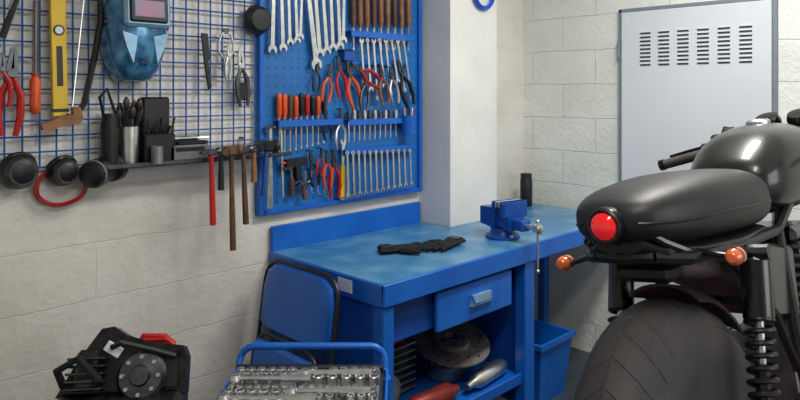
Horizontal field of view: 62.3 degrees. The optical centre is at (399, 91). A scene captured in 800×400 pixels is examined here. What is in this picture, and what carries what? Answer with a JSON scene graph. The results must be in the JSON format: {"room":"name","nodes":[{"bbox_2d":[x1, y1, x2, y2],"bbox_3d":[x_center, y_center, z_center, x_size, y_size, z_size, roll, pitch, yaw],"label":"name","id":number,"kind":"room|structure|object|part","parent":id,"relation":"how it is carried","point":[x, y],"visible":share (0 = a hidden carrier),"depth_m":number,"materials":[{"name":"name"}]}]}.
{"room":"auto repair garage","nodes":[
{"label":"auto repair garage","id":0,"kind":"room"},
{"bbox_2d":[0,0,522,399],"bbox_3d":[-1.124,0.175,2.538,5.600,2.850,0.100,0,0,-45],"label":"wall","id":1,"kind":"structure","parent":0,"point":[140,252],"depth_m":2.59,"materials":[{"name":"white brick"}]},
{"bbox_2d":[0,0,255,206],"bbox_3d":[-1.121,-0.176,2.442,1.368,1.168,0.039,0,0,-45],"label":"wire","id":2,"kind":"object","parent":1,"relation":"attached to","point":[56,135],"depth_m":2.46,"materials":[{"name":"blue metal"}]},
{"bbox_2d":[0,52,12,107],"bbox_3d":[-1.326,-0.039,2.196,0.067,0.186,0.056,0,0,-45],"label":"pliers","id":3,"kind":"object","parent":2,"relation":"hanging from","point":[2,55],"visible":1,"depth_m":2.19,"materials":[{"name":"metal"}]},
{"bbox_2d":[0,0,18,38],"bbox_3d":[-1.307,-0.278,2.224,0.079,0.204,0.037,0,0,-45],"label":"bar","id":4,"kind":"object","parent":2,"relation":"hanging from","point":[13,4],"visible":1,"depth_m":2.21,"materials":[{"name":"black plastic"}]},
{"bbox_2d":[0,46,24,135],"bbox_3d":[-1.312,-0.002,2.220,0.093,0.305,0.041,0,0,-45],"label":"pliers","id":5,"kind":"object","parent":2,"relation":"hanging from","point":[12,66],"visible":0.98,"depth_m":2.22,"materials":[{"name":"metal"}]},
{"bbox_2d":[0,152,38,188],"bbox_3d":[-1.286,0.265,2.231,0.125,0.129,0.091,0,0,-45],"label":"defender","id":6,"kind":"object","parent":2,"relation":"hanging from","point":[18,170],"visible":1,"depth_m":2.20,"materials":[{"name":"black plastic"}]},
{"bbox_2d":[29,0,40,113],"bbox_3d":[-1.252,-0.130,2.271,0.039,0.410,0.038,0,0,5],"label":"screwdriver","id":7,"kind":"object","parent":2,"relation":"hanging from","point":[35,82],"visible":1,"depth_m":2.27,"materials":[{"name":"orange plastic"}]},
{"bbox_2d":[48,0,68,115],"bbox_3d":[-1.205,-0.189,2.327,0.063,0.548,0.044,0,0,-45],"label":"spirit level","id":8,"kind":"object","parent":2,"relation":"hanging from","point":[57,8],"visible":0.94,"depth_m":2.31,"materials":[{"name":"yellow paint"}]},
{"bbox_3d":[-1.206,0.337,2.356,0.186,0.142,0.038,0,0,-45],"label":"red cable coil","id":9,"kind":"part","parent":2,"relation":"part of","materials":[{"name":"red plastic"}]},
{"bbox_2d":[45,155,78,185],"bbox_3d":[-1.186,0.277,2.331,0.108,0.111,0.090,0,0,-45],"label":"defender","id":10,"kind":"object","parent":2,"relation":"hanging from","point":[63,170],"visible":1,"depth_m":2.30,"materials":[{"name":"black plastic"}]},
{"bbox_2d":[39,0,103,130],"bbox_3d":[-1.163,-0.141,2.342,0.214,0.546,0.063,0,0,-45],"label":"saw","id":11,"kind":"object","parent":2,"relation":"hanging from","point":[76,116],"visible":0.95,"depth_m":2.35,"materials":[{"name":"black metal"}]},
{"bbox_2d":[100,0,170,81],"bbox_3d":[-0.965,-0.222,2.459,0.244,0.365,0.174,0,0,-45],"label":"helmet","id":12,"kind":"object","parent":2,"relation":"hanging from","point":[134,33],"visible":0.98,"depth_m":2.41,"materials":[{"name":"blue plastic"}]},
{"bbox_2d":[201,33,211,89],"bbox_3d":[-0.802,-0.124,2.729,0.044,0.233,0.026,0,0,-45],"label":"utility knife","id":13,"kind":"object","parent":2,"relation":"hanging from","point":[204,37],"visible":1,"depth_m":2.72,"materials":[{"name":"black plastic"}]},
{"bbox_2d":[217,28,234,76],"bbox_3d":[-0.738,-0.166,2.793,0.082,0.207,0.026,0,0,-45],"label":"calliper","id":14,"kind":"object","parent":2,"relation":"hanging from","point":[225,30],"visible":0.97,"depth_m":2.78,"materials":[{"name":"silver metal"}]},
{"bbox_2d":[223,44,232,79],"bbox_3d":[-0.731,-0.125,2.785,0.040,0.152,0.048,0,0,-45],"label":"pliers","id":15,"kind":"object","parent":2,"relation":"hanging from","point":[228,52],"depth_m":2.77,"materials":[{"name":"silver metal"}]},
{"bbox_2d":[235,48,250,106],"bbox_3d":[-0.679,-0.062,2.845,0.077,0.252,0.036,0,0,-45],"label":"pliers","id":16,"kind":"object","parent":2,"relation":"hanging from","point":[242,90],"visible":1,"depth_m":2.83,"materials":[{"name":"silver metal"}]},
{"bbox_2d":[105,151,291,169],"bbox_3d":[-0.822,0.271,2.675,0.840,0.018,0.132,0,0,-45],"label":"ledge","id":17,"kind":"object","parent":1,"relation":"attached to","point":[258,155],"visible":0.67,"depth_m":2.57,"materials":[{"name":"black plastic"}]},
{"bbox_2d":[79,151,127,187],"bbox_3d":[-1.082,0.280,2.412,0.115,0.126,0.181,0,0,11],"label":"defender","id":18,"kind":"object","parent":17,"relation":"on","point":[93,173],"visible":0.8,"depth_m":2.34,"materials":[{"name":"black plastic"}]},
{"bbox_2d":[98,87,118,164],"bbox_3d":[-1.067,0.126,2.428,0.070,0.286,0.061,0,0,-22],"label":"tool pouch","id":19,"kind":"object","parent":17,"relation":"on","point":[109,126],"visible":0.91,"depth_m":2.40,"materials":[{"name":"black plastic"}]},
{"bbox_2d":[116,97,142,163],"bbox_3d":[-1.012,0.143,2.480,0.092,0.251,0.072,0,0,-17],"label":"cup","id":20,"kind":"object","parent":17,"relation":"on","point":[128,135],"visible":0.96,"depth_m":2.46,"materials":[{"name":"silver metal"}]},
{"bbox_2d":[139,97,174,162],"bbox_3d":[-0.941,0.144,2.552,0.128,0.250,0.080,0,0,-45],"label":"bin","id":21,"kind":"object","parent":17,"relation":"on","point":[155,128],"visible":0.94,"depth_m":2.54,"materials":[{"name":"plastic"}]},
{"bbox_2d":[151,146,162,163],"bbox_3d":[-0.911,0.236,2.486,0.044,0.065,0.043,0,0,-45],"label":"tin can","id":22,"kind":"object","parent":17,"relation":"on","point":[156,151],"visible":1,"depth_m":2.47,"materials":[{"name":"metal"}]},
{"bbox_2d":[171,136,208,159],"bbox_3d":[-0.848,0.223,2.643,0.185,0.093,0.083,0,0,-45],"label":"box","id":23,"kind":"object","parent":17,"relation":"on","point":[186,147],"visible":0.75,"depth_m":2.62,"materials":[{"name":"metal"}]},
{"bbox_2d":[199,147,221,225],"bbox_3d":[-0.752,0.373,2.616,0.086,0.306,0.046,0,0,-45],"label":"hammer","id":24,"kind":"object","parent":17,"relation":"hanging from","point":[206,152],"visible":1,"depth_m":2.61,"materials":[{"name":"red plastic"}]},
{"bbox_2d":[214,150,224,189],"bbox_3d":[-0.722,0.310,2.648,0.068,0.162,0.044,0,0,-45],"label":"hammer","id":25,"kind":"object","parent":17,"relation":"hanging from","point":[220,169],"visible":0.8,"depth_m":2.63,"materials":[{"name":"black plastic"}]},
{"bbox_2d":[221,144,242,250],"bbox_3d":[-0.687,0.427,2.676,0.092,0.427,0.054,0,0,-45],"label":"hammer","id":26,"kind":"object","parent":17,"relation":"hanging from","point":[237,150],"visible":0.99,"depth_m":2.67,"materials":[{"name":"brown wood"}]},
{"bbox_2d":[241,145,252,224],"bbox_3d":[-0.649,0.381,2.718,0.086,0.326,0.048,0,0,-45],"label":"hammer","id":27,"kind":"object","parent":17,"relation":"hanging from","point":[248,149],"visible":0.85,"depth_m":2.71,"materials":[{"name":"brown wood"}]},
{"bbox_2d":[251,145,261,181],"bbox_3d":[-0.613,0.297,2.755,0.074,0.154,0.047,0,0,-45],"label":"hammer","id":28,"kind":"object","parent":17,"relation":"hanging from","point":[255,149],"visible":0.86,"depth_m":2.74,"materials":[{"name":"brown wood"}]},
{"bbox_2d":[253,140,279,195],"bbox_3d":[-0.564,0.320,2.796,0.111,0.237,0.059,0,0,-45],"label":"mallet","id":29,"kind":"object","parent":17,"relation":"hanging from","point":[266,146],"visible":0.99,"depth_m":2.78,"materials":[{"name":"blue paint"}]},
{"bbox_2d":[255,0,421,215],"bbox_3d":[-0.251,-0.106,3.292,1.050,1.308,0.065,0,0,-45],"label":"board","id":30,"kind":"object","parent":1,"relation":"attached to","point":[290,72],"visible":0.63,"depth_m":3.24,"materials":[{"name":"paint"}]},
{"bbox_2d":[244,5,270,34],"bbox_3d":[-0.622,-0.315,2.900,0.132,0.132,0.055,0,0,-45],"label":"dish","id":31,"kind":"object","parent":30,"relation":"hanging from","point":[257,19],"visible":1,"depth_m":2.87,"materials":[{"name":"plastic"}]},
{"bbox_2d":[263,125,275,208],"bbox_3d":[-0.586,0.331,2.939,0.057,0.365,0.051,0,0,-45],"label":"hammer","id":32,"kind":"object","parent":30,"relation":"hanging from","point":[269,128],"visible":0.96,"depth_m":2.92,"materials":[{"name":"silver metal"}]},
{"bbox_2d":[277,127,294,196],"bbox_3d":[-0.516,0.313,3.009,0.080,0.323,0.035,0,0,-29],"label":"clamp","id":33,"kind":"object","parent":30,"relation":"hanging from","point":[283,168],"visible":0.98,"depth_m":2.99,"materials":[{"name":"silver metal"}]},
{"bbox_2d":[281,157,307,181],"bbox_3d":[-0.492,0.355,3.036,0.142,0.108,0.047,0,0,-45],"label":"gun","id":34,"kind":"object","parent":30,"relation":"hanging from","point":[297,162],"visible":1,"depth_m":3.03,"materials":[{"name":"black plastic"}]},
{"bbox_2d":[276,93,325,151],"bbox_3d":[-0.455,0.143,3.074,0.282,0.276,0.025,0,0,-45],"label":"screwdriver","id":35,"kind":"object","parent":30,"relation":"attached to","point":[306,103],"visible":0.98,"depth_m":3.05,"materials":[{"name":"orange plastic"}]},
{"bbox_2d":[294,179,310,199],"bbox_3d":[-0.458,0.452,3.067,0.081,0.091,0.051,0,0,-45],"label":"hammer","id":36,"kind":"object","parent":30,"relation":"hanging from","point":[302,184],"visible":1,"depth_m":3.06,"materials":[{"name":"brown wood"}]},
{"bbox_2d":[267,0,346,69],"bbox_3d":[-0.430,-0.328,3.104,0.460,0.449,0.042,0,0,-45],"label":"wrench","id":37,"kind":"object","parent":30,"relation":"attached to","point":[316,47],"visible":1,"depth_m":3.11,"materials":[{"name":"silver metal"}]},
{"bbox_2d":[292,169,326,196],"bbox_3d":[-0.432,0.430,3.112,0.206,0.149,0.029,0,0,-45],"label":"key","id":38,"kind":"object","parent":30,"relation":"hanging from","point":[302,169],"visible":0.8,"depth_m":3.11,"materials":[{"name":"silver metal"}]},
{"bbox_2d":[306,150,319,187],"bbox_3d":[-0.411,0.360,3.124,0.069,0.178,0.036,0,0,-45],"label":"pliers","id":39,"kind":"object","parent":30,"relation":"hanging from","point":[311,158],"visible":1,"depth_m":3.10,"materials":[{"name":"metal"}]},
{"bbox_2d":[312,62,320,91],"bbox_3d":[-0.401,-0.070,3.134,0.053,0.144,0.036,0,0,-45],"label":"pliers","id":40,"kind":"object","parent":30,"relation":"hanging from","point":[317,69],"visible":0.96,"depth_m":3.13,"materials":[{"name":"metal"}]},
{"bbox_2d":[315,147,323,175],"bbox_3d":[-0.389,0.332,3.139,0.051,0.134,0.046,0,0,-45],"label":"pliers","id":41,"kind":"object","parent":30,"relation":"hanging from","point":[321,149],"visible":1,"depth_m":3.13,"materials":[{"name":"metal"}]},
{"bbox_2d":[320,64,332,102],"bbox_3d":[-0.357,-0.041,3.178,0.073,0.188,0.036,0,0,-45],"label":"pliers","id":42,"kind":"object","parent":30,"relation":"hanging from","point":[329,72],"visible":1,"depth_m":3.18,"materials":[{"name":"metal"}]},
{"bbox_2d":[322,106,331,140],"bbox_3d":[-0.358,0.150,3.170,0.062,0.166,0.046,0,0,-45],"label":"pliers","id":43,"kind":"object","parent":30,"relation":"hanging from","point":[325,112],"visible":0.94,"depth_m":3.15,"materials":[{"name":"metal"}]},
{"bbox_2d":[322,150,332,188],"bbox_3d":[-0.357,0.368,3.168,0.066,0.183,0.051,0,0,-45],"label":"pliers","id":44,"kind":"object","parent":30,"relation":"hanging from","point":[327,158],"visible":0.97,"depth_m":3.15,"materials":[{"name":"metal"}]},
{"bbox_2d":[327,150,341,198],"bbox_3d":[-0.322,0.398,3.212,0.085,0.235,0.038,0,0,-45],"label":"pliers","id":45,"kind":"object","parent":30,"relation":"hanging from","point":[334,157],"visible":0.99,"depth_m":3.20,"materials":[{"name":"metal"}]},
{"bbox_2d":[334,108,345,149],"bbox_3d":[-0.298,0.181,3.237,0.074,0.207,0.037,0,0,-45],"label":"pliers","id":46,"kind":"object","parent":30,"relation":"hanging from","point":[340,115],"visible":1,"depth_m":3.23,"materials":[{"name":"metal"}]},
{"bbox_2d":[334,56,347,98],"bbox_3d":[-0.293,-0.070,3.242,0.080,0.210,0.037,0,0,-45],"label":"pliers","id":47,"kind":"object","parent":30,"relation":"hanging from","point":[338,61],"visible":1,"depth_m":3.22,"materials":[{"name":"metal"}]},
{"bbox_2d":[339,138,346,200],"bbox_3d":[-0.281,0.379,3.241,0.042,0.304,0.014,0,0,-45],"label":"wrench","id":48,"kind":"object","parent":30,"relation":"hanging from","point":[342,167],"visible":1,"depth_m":3.23,"materials":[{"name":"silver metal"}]},
{"bbox_2d":[339,49,353,60],"bbox_3d":[-0.265,-0.181,3.264,0.062,0.057,0.047,0,0,-45],"label":"case","id":49,"kind":"object","parent":30,"relation":"hanging from","point":[344,54],"visible":0.95,"depth_m":3.24,"materials":[{"name":"blue paint"}]},
{"bbox_2d":[343,61,360,109],"bbox_3d":[-0.235,-0.034,3.298,0.101,0.247,0.038,0,0,-45],"label":"pliers","id":50,"kind":"object","parent":30,"relation":"hanging from","point":[348,66],"visible":0.97,"depth_m":3.27,"materials":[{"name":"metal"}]},
{"bbox_2d":[359,72,369,109],"bbox_3d":[-0.189,-0.004,3.339,0.071,0.194,0.046,0,0,-45],"label":"pliers","id":51,"kind":"object","parent":30,"relation":"hanging from","point":[365,84],"visible":0.96,"depth_m":3.33,"materials":[{"name":"metal"}]},
{"bbox_2d":[350,63,381,88],"bbox_3d":[-0.177,-0.079,3.347,0.203,0.125,0.052,0,0,-45],"label":"pliers","id":52,"kind":"object","parent":30,"relation":"hanging from","point":[356,67],"visible":0.96,"depth_m":3.32,"materials":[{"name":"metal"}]},
{"bbox_2d":[350,0,410,49],"bbox_3d":[-0.094,-0.356,3.435,0.424,0.298,0.029,0,0,-45],"label":"chisel","id":53,"kind":"object","parent":30,"relation":"attached to","point":[352,2],"visible":0.98,"depth_m":3.42,"materials":[{"name":"brown wood"}]},
{"bbox_2d":[376,64,389,104],"bbox_3d":[-0.094,-0.037,3.430,0.083,0.212,0.052,0,0,-45],"label":"pliers","id":54,"kind":"object","parent":30,"relation":"hanging from","point":[381,72],"visible":0.95,"depth_m":3.40,"materials":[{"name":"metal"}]},
{"bbox_2d":[358,38,411,99],"bbox_3d":[-0.067,-0.123,3.445,0.388,0.334,0.014,0,0,-45],"label":"wrench","id":55,"kind":"object","parent":30,"relation":"attached to","point":[360,41],"visible":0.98,"depth_m":3.41,"materials":[{"name":"silver metal"}]},
{"bbox_2d":[383,66,399,104],"bbox_3d":[-0.046,-0.033,3.471,0.080,0.204,0.062,0,0,-45],"label":"pliers","id":56,"kind":"object","parent":30,"relation":"hanging from","point":[391,74],"visible":0.98,"depth_m":3.44,"materials":[{"name":"metal"}]},
{"bbox_2d":[392,60,414,108],"bbox_3d":[0.029,-0.040,3.537,0.137,0.258,0.049,0,0,-33],"label":"pliers","id":57,"kind":"object","parent":30,"relation":"hanging from","point":[399,65],"visible":1,"depth_m":3.51,"materials":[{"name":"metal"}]},
{"bbox_2d":[400,108,415,133],"bbox_3d":[0.043,0.154,3.535,0.084,0.140,0.091,0,0,-45],"label":"pen cup","id":58,"kind":"object","parent":30,"relation":"hanging from","point":[408,126],"visible":0.99,"depth_m":3.50,"materials":[{"name":"paint"}]},
{"bbox_2d":[419,0,496,226],"bbox_3d":[0.332,0.175,3.762,0.410,2.850,0.230,0,0,-45],"label":"wall pillar","id":59,"kind":"structure","parent":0,"point":[459,38],"depth_m":3.64,"materials":[{"name":"paint"}]},
{"bbox_2d":[474,0,494,9],"bbox_3d":[0.471,-0.555,3.708,0.194,0.194,0.039,0,0,-45],"label":"coil","id":60,"kind":"object","parent":59,"relation":"attached to","point":[477,2],"visible":1,"depth_m":3.69,"materials":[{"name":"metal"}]},
{"bbox_2d":[492,347,589,399],"bbox_3d":[0.410,1.650,1.004,5.600,0.100,4.440,0,0,-45],"label":"floor","id":61,"kind":"structure","parent":0,"point":[578,358],"depth_m":3.76,"materials":[{"name":"concrete"}]},
{"bbox_2d":[250,259,340,363],"bbox_3d":[-0.456,1.148,2.642,0.185,0.880,0.508,0,0,-45],"label":"folding chair","id":62,"kind":"object","parent":61,"relation":"on","point":[296,304],"visible":0.77,"depth_m":2.64,"materials":[{"name":"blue plastic"}]},
{"bbox_2d":[216,342,390,399],"bbox_3d":[-0.269,1.184,1.825,0.480,0.830,0.435,0,0,0],"label":"trolley","id":63,"kind":"object","parent":61,"relation":"on","point":[380,350],"visible":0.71,"depth_m":2.02,"materials":[{"name":"blue metal"}]},
{"bbox_2d":[217,364,383,399],"bbox_3d":[-0.269,0.827,1.812,0.440,0.083,0.340,0,0,0],"label":"socket set","id":64,"kind":"object","parent":63,"relation":"on","point":[249,381],"visible":1,"depth_m":1.84,"materials":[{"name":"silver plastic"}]},
{"bbox_2d":[269,201,584,399],"bbox_3d":[0.363,1.104,3.407,1.949,0.992,0.764,0,0,-45],"label":"workbench","id":65,"kind":"object","parent":61,"relation":"on","point":[482,282],"visible":0.67,"depth_m":3.01,"materials":[{"name":"blue paint"}]},
{"bbox_2d":[394,376,400,399],"bbox_3d":[-0.117,1.264,2.818,0.160,0.180,0.230,0,0,-45],"label":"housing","id":66,"kind":"object","parent":65,"relation":"on","point":[397,387],"visible":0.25,"depth_m":2.77,"materials":[{"name":"metal"}]},
{"bbox_2d":[377,242,429,253],"bbox_3d":[0.030,0.704,2.966,0.242,0.033,0.147,0,0,-15],"label":"glove","id":67,"kind":"object","parent":65,"relation":"on","point":[415,247],"visible":0.99,"depth_m":2.95,"materials":[{"name":"black fabric"}]},
{"bbox_2d":[394,338,415,392],"bbox_3d":[-0.018,1.213,2.983,0.167,0.282,0.167,0,0,-45],"label":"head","id":68,"kind":"object","parent":65,"relation":"on","point":[402,356],"visible":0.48,"depth_m":2.97},
{"bbox_2d":[408,382,459,399],"bbox_3d":[0.149,1.310,2.835,0.280,0.084,0.084,0,0,-41],"label":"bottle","id":69,"kind":"object","parent":65,"relation":"on","point":[444,391],"visible":1,"depth_m":2.82,"materials":[{"name":"metal"}]},
{"bbox_2d":[423,357,465,382],"bbox_3d":[0.212,1.282,3.154,0.204,0.145,0.204,0,0,-45],"label":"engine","id":70,"kind":"object","parent":65,"relation":"on","point":[435,372],"visible":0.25,"depth_m":3.07,"materials":[{"name":"metal"}]},
{"bbox_2d":[412,322,489,367],"bbox_3d":[0.240,1.176,3.125,0.369,0.110,0.360,0,0,-45],"label":"disc","id":71,"kind":"object","parent":70,"relation":"on","point":[470,347],"visible":0.84,"depth_m":3.07,"materials":[{"name":"metal"}]},
{"bbox_2d":[423,236,465,251],"bbox_3d":[0.201,0.704,3.068,0.249,0.033,0.154,0,0,-45],"label":"glove","id":72,"kind":"object","parent":65,"relation":"on","point":[435,244],"visible":0.93,"depth_m":3.04,"materials":[{"name":"black fabric"}]},
{"bbox_2d":[464,358,507,390],"bbox_3d":[0.400,1.312,3.072,0.076,0.076,0.330,0,0,39],"label":"exhaust silencer","id":73,"kind":"object","parent":65,"relation":"on","point":[494,369],"visible":1,"depth_m":3.03,"materials":[{"name":"silver metal"}]},
{"bbox_2d":[480,198,542,273],"bbox_3d":[0.554,0.685,3.216,0.170,0.312,0.384,0,0,-35],"label":"bench vise","id":74,"kind":"object","parent":65,"relation":"on","point":[505,217],"visible":1,"depth_m":3.21,"materials":[{"name":"blue paint"}]},
{"bbox_2d":[520,173,531,205],"bbox_3d":[0.799,0.617,4.193,0.076,0.205,0.076,0,0,-45],"label":"spray can","id":75,"kind":"object","parent":65,"relation":"on","point":[525,178],"visible":0.84,"depth_m":4.16,"materials":[{"name":"black metal"}]},
{"bbox_2d":[534,319,575,399],"bbox_3d":[0.714,1.438,3.529,0.330,0.325,0.310,0,0,-45],"label":"storage bin","id":76,"kind":"object","parent":61,"relation":"on","point":[552,343],"visible":0.46,"depth_m":3.45,"materials":[{"name":"paint"}]},
{"bbox_2d":[556,108,799,399],"bbox_3d":[1.030,0.596,1.968,2.142,1.073,0.781,0,0,-45],"label":"motorcycle","id":77,"kind":"object","parent":61,"relation":"on","point":[700,229],"visible":1,"depth_m":1.41,"materials":[{"name":"metal"}]},
{"bbox_3d":[0.678,0.277,1.598,0.730,0.172,0.286,0,-9,-45],"label":"seat","id":78,"kind":"part","parent":77,"relation":"part of","materials":[{"name":"leather"}]},
{"bbox_3d":[0.872,0.655,1.825,1.272,0.890,0.468,0,-9,-45],"label":"frame","id":79,"kind":"part","parent":77,"relation":"part of","materials":[{"name":"black metal"}]},
{"bbox_3d":[1.100,0.224,2.032,0.560,0.280,0.310,0,-9,-45],"label":"fuel tank","id":80,"kind":"part","parent":77,"relation":"part of","materials":[{"name":"metal"}]},
{"bbox_3d":[-0.800,1.273,1.860,0.529,0.656,0.529,0,0,-45],"label":"stool","id":81,"kind":"object","parent":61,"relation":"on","visible":0},
{"bbox_2d":[53,326,190,399],"bbox_3d":[-0.801,0.822,1.874,0.360,0.244,0.328,0,0,-6],"label":"engine","id":82,"kind":"object","parent":81,"relation":"on","point":[117,364],"visible":1,"depth_m":1.91,"materials":[{"name":"black metal"}]},
{"bbox_2d":[523,0,799,351],"bbox_3d":[2.390,0.175,2.913,0.100,2.850,4.340,0,0,-45],"label":"wall","id":83,"kind":"structure","parent":0,"point":[571,62],"depth_m":4.13,"materials":[{"name":"white brick"}]},
{"bbox_2d":[617,0,777,323],"bbox_3d":[1.574,0.455,3.599,0.081,1.884,0.848,0,0,-45],"label":"metal cabinet","id":84,"kind":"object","parent":83,"relation":"in","point":[688,72],"depth_m":3.60,"materials":[{"name":"grey metal"}]}
]}

